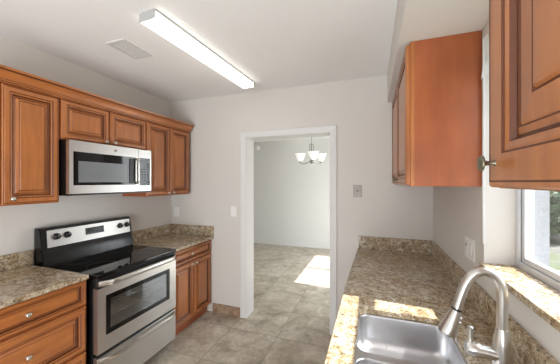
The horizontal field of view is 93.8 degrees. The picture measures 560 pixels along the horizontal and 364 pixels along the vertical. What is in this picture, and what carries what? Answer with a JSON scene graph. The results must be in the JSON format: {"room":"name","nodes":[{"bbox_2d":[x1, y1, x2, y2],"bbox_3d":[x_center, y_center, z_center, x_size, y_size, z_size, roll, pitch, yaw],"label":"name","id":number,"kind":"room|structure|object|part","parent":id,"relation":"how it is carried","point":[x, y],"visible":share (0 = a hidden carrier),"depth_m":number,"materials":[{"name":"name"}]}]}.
{"room":"kitchen","nodes":[
{"label":"kitchen","id":0,"kind":"room"},
{"bbox_2d":[0,34,171,264],"bbox_3d":[-2.167,0.270,1.421,0.150,2.594,4.200,0,0,19],"label":"wall","id":1,"kind":"structure","parent":0,"point":[18,223],"depth_m":2.28,"materials":[{"name":"grey paint"}]},
{"bbox_2d":[0,250,32,271],"bbox_3d":[-1.987,0.566,1.673,0.020,0.106,0.665,0,0,19],"label":"backsplash","id":2,"kind":"structure","parent":1,"relation":"attached to","point":[19,259],"depth_m":1.89,"materials":[{"name":"stone"}]},
{"bbox_2d":[0,83,58,205],"bbox_3d":[-1.824,-0.229,1.635,0.350,0.752,0.632,0,0,19],"label":"upper cabinet","id":3,"kind":"object","parent":1,"relation":"attached to","point":[29,120],"visible":1,"depth_m":1.71,"materials":[{"name":"brown wood"}]},
{"bbox_2d":[59,98,145,149],"bbox_3d":[-1.591,-0.457,2.294,0.350,0.296,0.762,0,0,19],"label":"upper cabinet","id":4,"kind":"object","parent":1,"relation":"attached to","point":[79,122],"visible":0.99,"depth_m":2.15,"materials":[{"name":"brown wood"}]},
{"bbox_3d":[-1.524,-0.459,2.067,0.021,0.288,0.368,0,0,19],"label":"door","id":5,"kind":"part","parent":4,"relation":"part of","materials":[{"name":"brown wood"}]},
{"bbox_2d":[0,64,193,132],"bbox_3d":[-1.430,-0.647,2.245,0.091,0.082,2.050,0,0,19],"label":"crown molding","id":6,"kind":"structure","parent":4,"relation":"attached to","point":[8,75],"depth_m":1.98,"materials":[{"name":"brown wood"}]},
{"bbox_2d":[59,139,150,195],"bbox_3d":[-1.552,-0.103,2.273,0.434,0.404,0.735,0,0,19],"label":"microwave","id":7,"kind":"object","parent":4,"relation":"attached to","point":[85,168],"visible":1,"depth_m":2.09,"materials":[{"name":"silver metal"}]},
{"bbox_3d":[-1.300,-0.100,2.391,0.039,0.238,0.024,0,0,19],"label":"handle","id":8,"kind":"part","parent":7,"relation":"part of","materials":[{"name":"silver metal"}]},
{"bbox_3d":[-1.296,-0.108,2.492,0.032,0.389,0.151,0,0,19],"label":"control panel","id":9,"kind":"part","parent":7,"relation":"part of","materials":[{"name":"silver metal"}]},
{"bbox_3d":[-1.398,-0.459,2.425,0.021,0.288,0.378,0,0,19],"label":"door","id":10,"kind":"part","parent":4,"relation":"part of","materials":[{"name":"brown wood"}]},
{"bbox_2d":[123,122,188,196],"bbox_3d":[-1.355,-0.229,2.959,0.350,0.752,0.646,0,0,19],"label":"upper cabinet","id":11,"kind":"object","parent":1,"relation":"attached to","point":[169,147],"visible":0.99,"depth_m":2.87,"materials":[{"name":"brown wood"}]},
{"bbox_3d":[-1.279,-0.231,2.761,0.021,0.744,0.316,0,0,19],"label":"door","id":12,"kind":"part","parent":11,"relation":"part of","materials":[{"name":"brown wood"}]},
{"bbox_3d":[-1.171,-0.231,3.065,0.021,0.744,0.316,0,0,19],"label":"door","id":13,"kind":"part","parent":11,"relation":"part of","materials":[{"name":"brown wood"}]},
{"bbox_2d":[0,0,397,141],"bbox_3d":[-0.792,-1.102,2.753,4.855,0.150,7.930,0,0,19],"label":"ceiling","id":14,"kind":"structure","parent":0,"point":[276,44],"depth_m":1.89,"materials":[{"name":"white paint"}]},
{"bbox_2d":[105,38,152,58],"bbox_3d":[-1.155,-1.022,2.024,0.187,0.009,0.263,0,0,19],"label":"ceiling vent","id":15,"kind":"object","parent":14,"relation":"in","point":[125,46],"visible":1,"depth_m":2.01,"materials":[{"name":"white metal"}]},
{"bbox_2d":[139,8,253,88],"bbox_3d":[-0.562,-0.999,2.145,0.136,0.056,1.242,0,0,23],"label":"ceiling light","id":16,"kind":"object","parent":14,"relation":"attached to","point":[153,19],"visible":1,"depth_m":1.88,"materials":[{"name":"white plastic"}]},
{"bbox_2d":[295,137,325,163],"bbox_3d":[0.534,-0.679,4.794,0.570,0.695,0.588,0,0,19],"label":"chandelier","id":17,"kind":"object","parent":14,"relation":"hanging from","point":[313,155],"visible":0.92,"depth_m":4.83,"materials":[{"name":"white glass"}]},
{"bbox_3d":[0.381,-0.456,4.910,0.204,0.141,0.204,0,0,19],"label":"lamp shade","id":18,"kind":"part","parent":17,"relation":"part of","materials":[{"name":"white glass"}]},
{"bbox_3d":[0.579,-0.456,4.574,0.204,0.141,0.204,0,0,19],"label":"lamp shade","id":19,"kind":"part","parent":17,"relation":"part of","materials":[{"name":"white glass"}]},
{"bbox_3d":[0.770,-0.456,4.913,0.204,0.141,0.204,0,0,19],"label":"lamp shade","id":20,"kind":"part","parent":17,"relation":"part of","materials":[{"name":"white glass"}]},
{"bbox_2d":[144,243,331,363],"bbox_3d":[-0.792,1.642,2.753,4.855,0.150,7.930,0,0,19],"label":"floor","id":21,"kind":"structure","parent":0,"point":[289,322],"depth_m":2.90,"materials":[{"name":"tile"}]},
{"bbox_2d":[0,280,85,363],"bbox_3d":[-1.696,1.109,1.572,0.634,0.916,0.660,0,0,19],"label":"base cabinet","id":22,"kind":"object","parent":21,"relation":"on","point":[48,328],"visible":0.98,"depth_m":1.57,"materials":[{"name":"brown wood"}]},
{"bbox_3d":[-1.413,0.747,1.472,0.028,0.029,0.029,0,0,19],"label":"knob","id":23,"kind":"part","parent":22,"relation":"part of","materials":[{"name":"silver metal"}]},
{"bbox_3d":[-1.411,0.988,1.471,0.028,0.029,0.029,0,0,19],"label":"knob","id":24,"kind":"part","parent":22,"relation":"part of","materials":[{"name":"silver metal"}]},
{"bbox_3d":[-1.432,0.994,1.479,0.021,0.297,0.652,0,0,19],"label":"drawer","id":25,"kind":"part","parent":22,"relation":"part of","materials":[{"name":"brown wood"}]},
{"bbox_2d":[0,250,88,308],"bbox_3d":[-1.690,0.582,1.568,0.649,0.137,0.665,0,0,19],"label":"countertop","id":26,"kind":"structure","parent":22,"relation":"on","point":[20,281],"depth_m":1.68,"materials":[{"name":"stone"}]},
{"bbox_3d":[-1.432,1.302,1.479,0.021,0.294,0.652,0,0,19],"label":"drawer","id":27,"kind":"part","parent":22,"relation":"part of","materials":[{"name":"brown wood"}]},
{"bbox_2d":[34,216,175,363],"bbox_3d":[-1.405,0.959,2.244,0.714,1.216,0.784,0,0,19],"label":"electric range","id":28,"kind":"object","parent":21,"relation":"on","point":[131,289],"visible":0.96,"depth_m":2.14,"materials":[{"name":"silver metal"}]},
{"bbox_3d":[-1.750,0.429,2.063,0.030,0.054,0.054,0,0,19],"label":"knob","id":29,"kind":"part","parent":28,"relation":"part of","materials":[{"name":"black plastic"}]},
{"bbox_3d":[-1.724,0.429,2.136,0.030,0.054,0.054,0,0,19],"label":"knob","id":30,"kind":"part","parent":28,"relation":"part of","materials":[{"name":"black plastic"}]},
{"bbox_3d":[-1.664,0.441,2.348,0.015,0.132,0.724,0,0,19],"label":"control panel","id":31,"kind":"part","parent":28,"relation":"part of","materials":[{"name":"silver metal"}]},
{"bbox_2d":[47,244,175,278],"bbox_3d":[-1.426,0.652,2.254,0.652,0.028,0.770,0,0,19],"label":"cooktop","id":32,"kind":"object","parent":28,"relation":"in","point":[106,263],"depth_m":2.13,"materials":[{"name":"black glass"}]},
{"bbox_3d":[-1.142,1.354,2.154,0.041,0.277,0.754,0,0,19],"label":"storage drawer","id":33,"kind":"part","parent":28,"relation":"part of","materials":[{"name":"silver metal"}]},
{"bbox_2d":[93,254,175,355],"bbox_3d":[-1.363,0.938,2.232,0.626,0.503,0.754,0,0,19],"label":"oven","id":34,"kind":"object","parent":28,"relation":"in","point":[125,301],"depth_m":2.13,"materials":[{"name":"silver metal"}]},
{"bbox_3d":[-1.102,1.239,2.140,0.057,0.032,0.734,0,0,19],"label":"handle","id":35,"kind":"part","parent":28,"relation":"part of","materials":[{"name":"silver metal"}]},
{"bbox_2d":[173,240,210,335],"bbox_3d":[-1.210,1.126,2.947,0.634,0.883,0.660,0,0,19],"label":"base cabinet","id":36,"kind":"object","parent":21,"relation":"on","point":[193,263],"visible":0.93,"depth_m":2.83,"materials":[{"name":"brown wood"}]},
{"bbox_2d":[131,223,213,251],"bbox_3d":[-1.209,0.608,2.950,0.635,0.150,0.675,0,0,19],"label":"countertop","id":37,"kind":"structure","parent":36,"relation":"on","point":[179,237],"depth_m":3.06,"materials":[{"name":"stone"}]},
{"bbox_3d":[-1.001,1.157,2.698,0.021,0.604,0.322,0,0,19],"label":"door","id":38,"kind":"part","parent":36,"relation":"part of","materials":[{"name":"brown wood"}]},
{"bbox_3d":[-0.946,0.770,2.853,0.021,0.150,0.650,0,0,19],"label":"drawer","id":39,"kind":"part","parent":36,"relation":"part of","materials":[{"name":"brown wood"}]},
{"bbox_3d":[-0.892,1.157,3.007,0.021,0.604,0.322,0,0,19],"label":"door","id":40,"kind":"part","parent":36,"relation":"part of","materials":[{"name":"brown wood"}]},
{"bbox_3d":[0.897,1.126,1.936,0.636,0.882,1.156,0,0,19],"label":"base cabinet","id":41,"kind":"object","parent":21,"relation":"on","visible":0},
{"bbox_2d":[324,236,559,363],"bbox_3d":[0.551,0.608,1.032,0.688,0.150,3.119,0,0,19],"label":"countertop","id":42,"kind":"structure","parent":41,"relation":"on","point":[407,279],"depth_m":1.44,"materials":[{"name":"stone"}]},
{"bbox_2d":[355,314,466,363],"bbox_3d":[0.481,0.762,0.958,0.437,0.156,0.774,0,0,19],"label":"sink","id":43,"kind":"object","parent":42,"relation":"in","point":[380,339],"visible":0.86,"depth_m":1.27,"materials":[{"name":"silver metal"}]},
{"bbox_3d":[0.422,0.762,0.790,0.398,0.156,0.383,0,0,19],"label":"bowl","id":44,"kind":"part","parent":43,"relation":"part of","materials":[{"name":"silver metal"}]},
{"bbox_2d":[438,266,512,363],"bbox_3d":[0.652,0.467,0.879,0.215,0.372,0.062,0,0,19],"label":"kitchen faucet","id":45,"kind":"object","parent":42,"relation":"on","point":[501,351],"visible":1,"depth_m":0.86,"materials":[{"name":"silver metal"}]},
{"bbox_3d":[0.643,0.515,0.884,0.023,0.062,0.024,0,0,19],"label":"lever","id":46,"kind":"part","parent":45,"relation":"part of","materials":[{"name":"silver metal"}]},
{"bbox_3d":[0.665,0.380,0.875,0.157,0.199,0.031,0,0,19],"label":"spout","id":47,"kind":"part","parent":45,"relation":"part of","materials":[{"name":"silver metal"}]},
{"bbox_3d":[0.671,0.560,0.873,0.093,0.052,0.048,0,0,19],"label":"handle","id":48,"kind":"part","parent":45,"relation":"part of","materials":[{"name":"silver metal"}]},
{"bbox_2d":[254,138,329,243],"bbox_3d":[0.506,0.270,6.421,4.855,2.594,0.150,0,0,19],"label":"wall","id":49,"kind":"structure","parent":0,"point":[292,198],"depth_m":6.43,"materials":[{"name":"white paint"}]},
{"bbox_2d":[254,238,329,248],"bbox_3d":[0.434,1.505,6.358,4.462,0.125,0.016,0,0,19],"label":"baseboard","id":50,"kind":"structure","parent":49,"relation":"attached to","point":[256,240],"depth_m":6.39,"materials":[{"name":"white"}]},
{"bbox_2d":[172,75,432,314],"bbox_3d":[-0.677,0.270,3.217,4.462,2.594,0.180,0,0,19],"label":"wall","id":51,"kind":"structure","parent":0,"point":[361,112],"depth_m":2.75,"materials":[{"name":"grey paint"}]},
{"bbox_2d":[131,223,213,242],"bbox_3d":[-1.209,0.593,2.950,0.635,0.120,0.675,0,0,19],"label":"backsplash","id":52,"kind":"structure","parent":51,"relation":"attached to","point":[139,235],"depth_m":3.19,"materials":[{"name":"stone"}]},
{"bbox_2d":[174,207,178,216],"bbox_3d":[-1.324,0.380,3.345,0.075,0.118,0.008,0,0,19],"label":"wall outlet","id":53,"kind":"object","parent":51,"relation":"attached to","point":[176,209],"visible":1,"depth_m":3.34,"materials":[{"name":"white plastic"}]},
{"bbox_2d":[212,303,239,316],"bbox_3d":[-0.003,1.513,2.877,1.720,0.108,0.011,0,0,19],"label":"baseboard","id":54,"kind":"structure","parent":51,"relation":"attached to","point":[217,308],"depth_m":3.09,"materials":[{"name":"brown tile"}]},
{"bbox_2d":[231,206,235,216],"bbox_3d":[-0.546,0.345,3.066,0.075,0.118,0.016,0,0,19],"label":"light switch","id":55,"kind":"object","parent":51,"relation":"attached to","point":[233,208],"visible":1,"depth_m":3.07,"materials":[{"name":"white plastic"}]},
{"bbox_2d":[240,125,336,334],"bbox_3d":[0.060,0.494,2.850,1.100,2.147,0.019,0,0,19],"label":"trim","id":56,"kind":"structure","parent":51,"relation":"attached to","point":[332,129],"depth_m":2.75,"materials":[{"name":"white"}]},
{"bbox_2d":[353,185,361,196],"bbox_3d":[0.768,0.089,2.601,0.082,0.120,0.017,0,0,19],"label":"light switch","id":57,"kind":"object","parent":51,"relation":"attached to","point":[357,189],"visible":1,"depth_m":2.60,"materials":[{"name":"grey metal"}]},
{"bbox_2d":[387,0,488,101],"bbox_3d":[0.513,-0.895,0.472,0.387,0.263,4.200,0,0,19],"label":"soffit","id":58,"kind":"structure","parent":0,"point":[415,20],"depth_m":1.27,"materials":[{"name":"grey paint"}]},
{"bbox_2d":[433,22,559,362],"bbox_3d":[1.382,0.270,1.984,0.243,2.594,7.630,0,0,19],"label":"wall","id":59,"kind":"structure","parent":0,"point":[457,211],"depth_m":1.29,"materials":[{"name":"grey paint"}]},
{"bbox_2d":[392,30,481,186],"bbox_3d":[1.028,-0.369,1.908,0.371,0.786,1.126,0,0,19],"label":"upper cabinet","id":60,"kind":"object","parent":59,"relation":"attached to","point":[437,102],"visible":1,"depth_m":1.38,"materials":[{"name":"brown wood"}]},
{"bbox_3d":[0.980,-0.368,2.220,0.021,0.766,0.550,0,0,19],"label":"door","id":61,"kind":"part","parent":60,"relation":"part of","materials":[{"name":"brown wood"}]},
{"bbox_3d":[0.794,-0.368,1.696,0.021,0.766,0.550,0,0,19],"label":"door","id":62,"kind":"part","parent":60,"relation":"part of","materials":[{"name":"brown wood"}]},
{"bbox_3d":[0.906,-0.369,1.952,0.019,0.786,1.126,0,0,19],"label":"frame","id":63,"kind":"part","parent":60,"relation":"part of","materials":[{"name":"brown wood"}]},
{"bbox_2d":[465,235,474,262],"bbox_3d":[1.071,0.375,1.484,0.010,0.122,0.150,0,0,19],"label":"wall outlet","id":64,"kind":"object","parent":59,"relation":"attached to","point":[469,242],"visible":1,"depth_m":1.46,"materials":[{"name":"white plastic"}]},
{"bbox_2d":[465,240,467,253],"bbox_3d":[1.081,0.375,1.518,0.004,0.074,0.040,0,0,19],"label":"receptacle","id":65,"kind":"object","parent":64,"relation":"attached to","point":[466,241],"depth_m":1.51,"materials":[{"name":"white plastic"}]},
{"bbox_2d":[482,38,484,243],"bbox_3d":[1.009,-0.204,1.298,0.013,1.018,0.013,0,0,42],"label":"trim","id":66,"kind":"structure","parent":59,"relation":"attached to","point":[483,39],"depth_m":1.29,"materials":[{"name":"white"}]},
{"bbox_2d":[481,58,488,78],"bbox_3d":[1.014,-0.563,1.294,0.035,0.109,0.006,0,0,19],"label":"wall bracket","id":67,"kind":"object","parent":59,"relation":"attached to","point":[487,61],"visible":0.64,"depth_m":1.29,"materials":[{"name":"white"}]},
{"bbox_2d":[477,0,559,190],"bbox_3d":[0.402,-0.375,0.081,0.332,0.774,0.828,0,0,19],"label":"upper cabinet","id":68,"kind":"object","parent":59,"relation":"attached to","point":[524,35],"visible":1,"depth_m":0.40,"materials":[{"name":"brown wood"}]},
{"bbox_3d":[0.384,-0.035,0.487,0.026,0.030,0.030,0,0,19],"label":"knob","id":69,"kind":"part","parent":68,"relation":"part of","materials":[{"name":"silver metal"}]},
{"bbox_2d":[479,262,559,331],"bbox_3d":[0.904,0.414,0.839,0.145,0.029,0.951,0,0,19],"label":"window sill","id":70,"kind":"structure","parent":59,"relation":"attached to","point":[541,298],"depth_m":0.95,"materials":[{"name":"stone"}]},
{"bbox_2d":[516,189,559,290],"bbox_3d":[1.002,-0.155,0.811,0.058,1.116,0.925,0,0,19],"label":"window","id":71,"kind":"structure","parent":59,"relation":"in","point":[525,261],"depth_m":1.20,"materials":[{"name":"grey plastic"}]},
{"bbox_2d":[534,190,549,266],"bbox_3d":[1.121,0.320,0.958,0.068,2.694,3.280,0,0,19],"label":"column","id":72,"kind":"structure","parent":59,"relation":"attached to","point":[541,197],"depth_m":1.22,"materials":[{"name":"grey paint"}]},
{"label":"outside","id":73,"kind":"structure","parent":0,"visible":0},
{"bbox_2d":[550,234,559,270],"bbox_3d":[17.267,1.777,6.320,26.775,0.180,42.000,0,0,19],"label":"ground","id":74,"kind":"structure","parent":73,"point":[554,240],"depth_m":6.27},
{"bbox_2d":[550,191,559,236],"bbox_3d":[7.886,0.131,7.955,3.214,3.187,3.224,0,0,19],"label":"leafy bush","id":75,"kind":"object","parent":74,"relation":"on","point":[554,195],"visible":0.07,"depth_m":6.96,"materials":[{"name":"green plant"}]}
]}

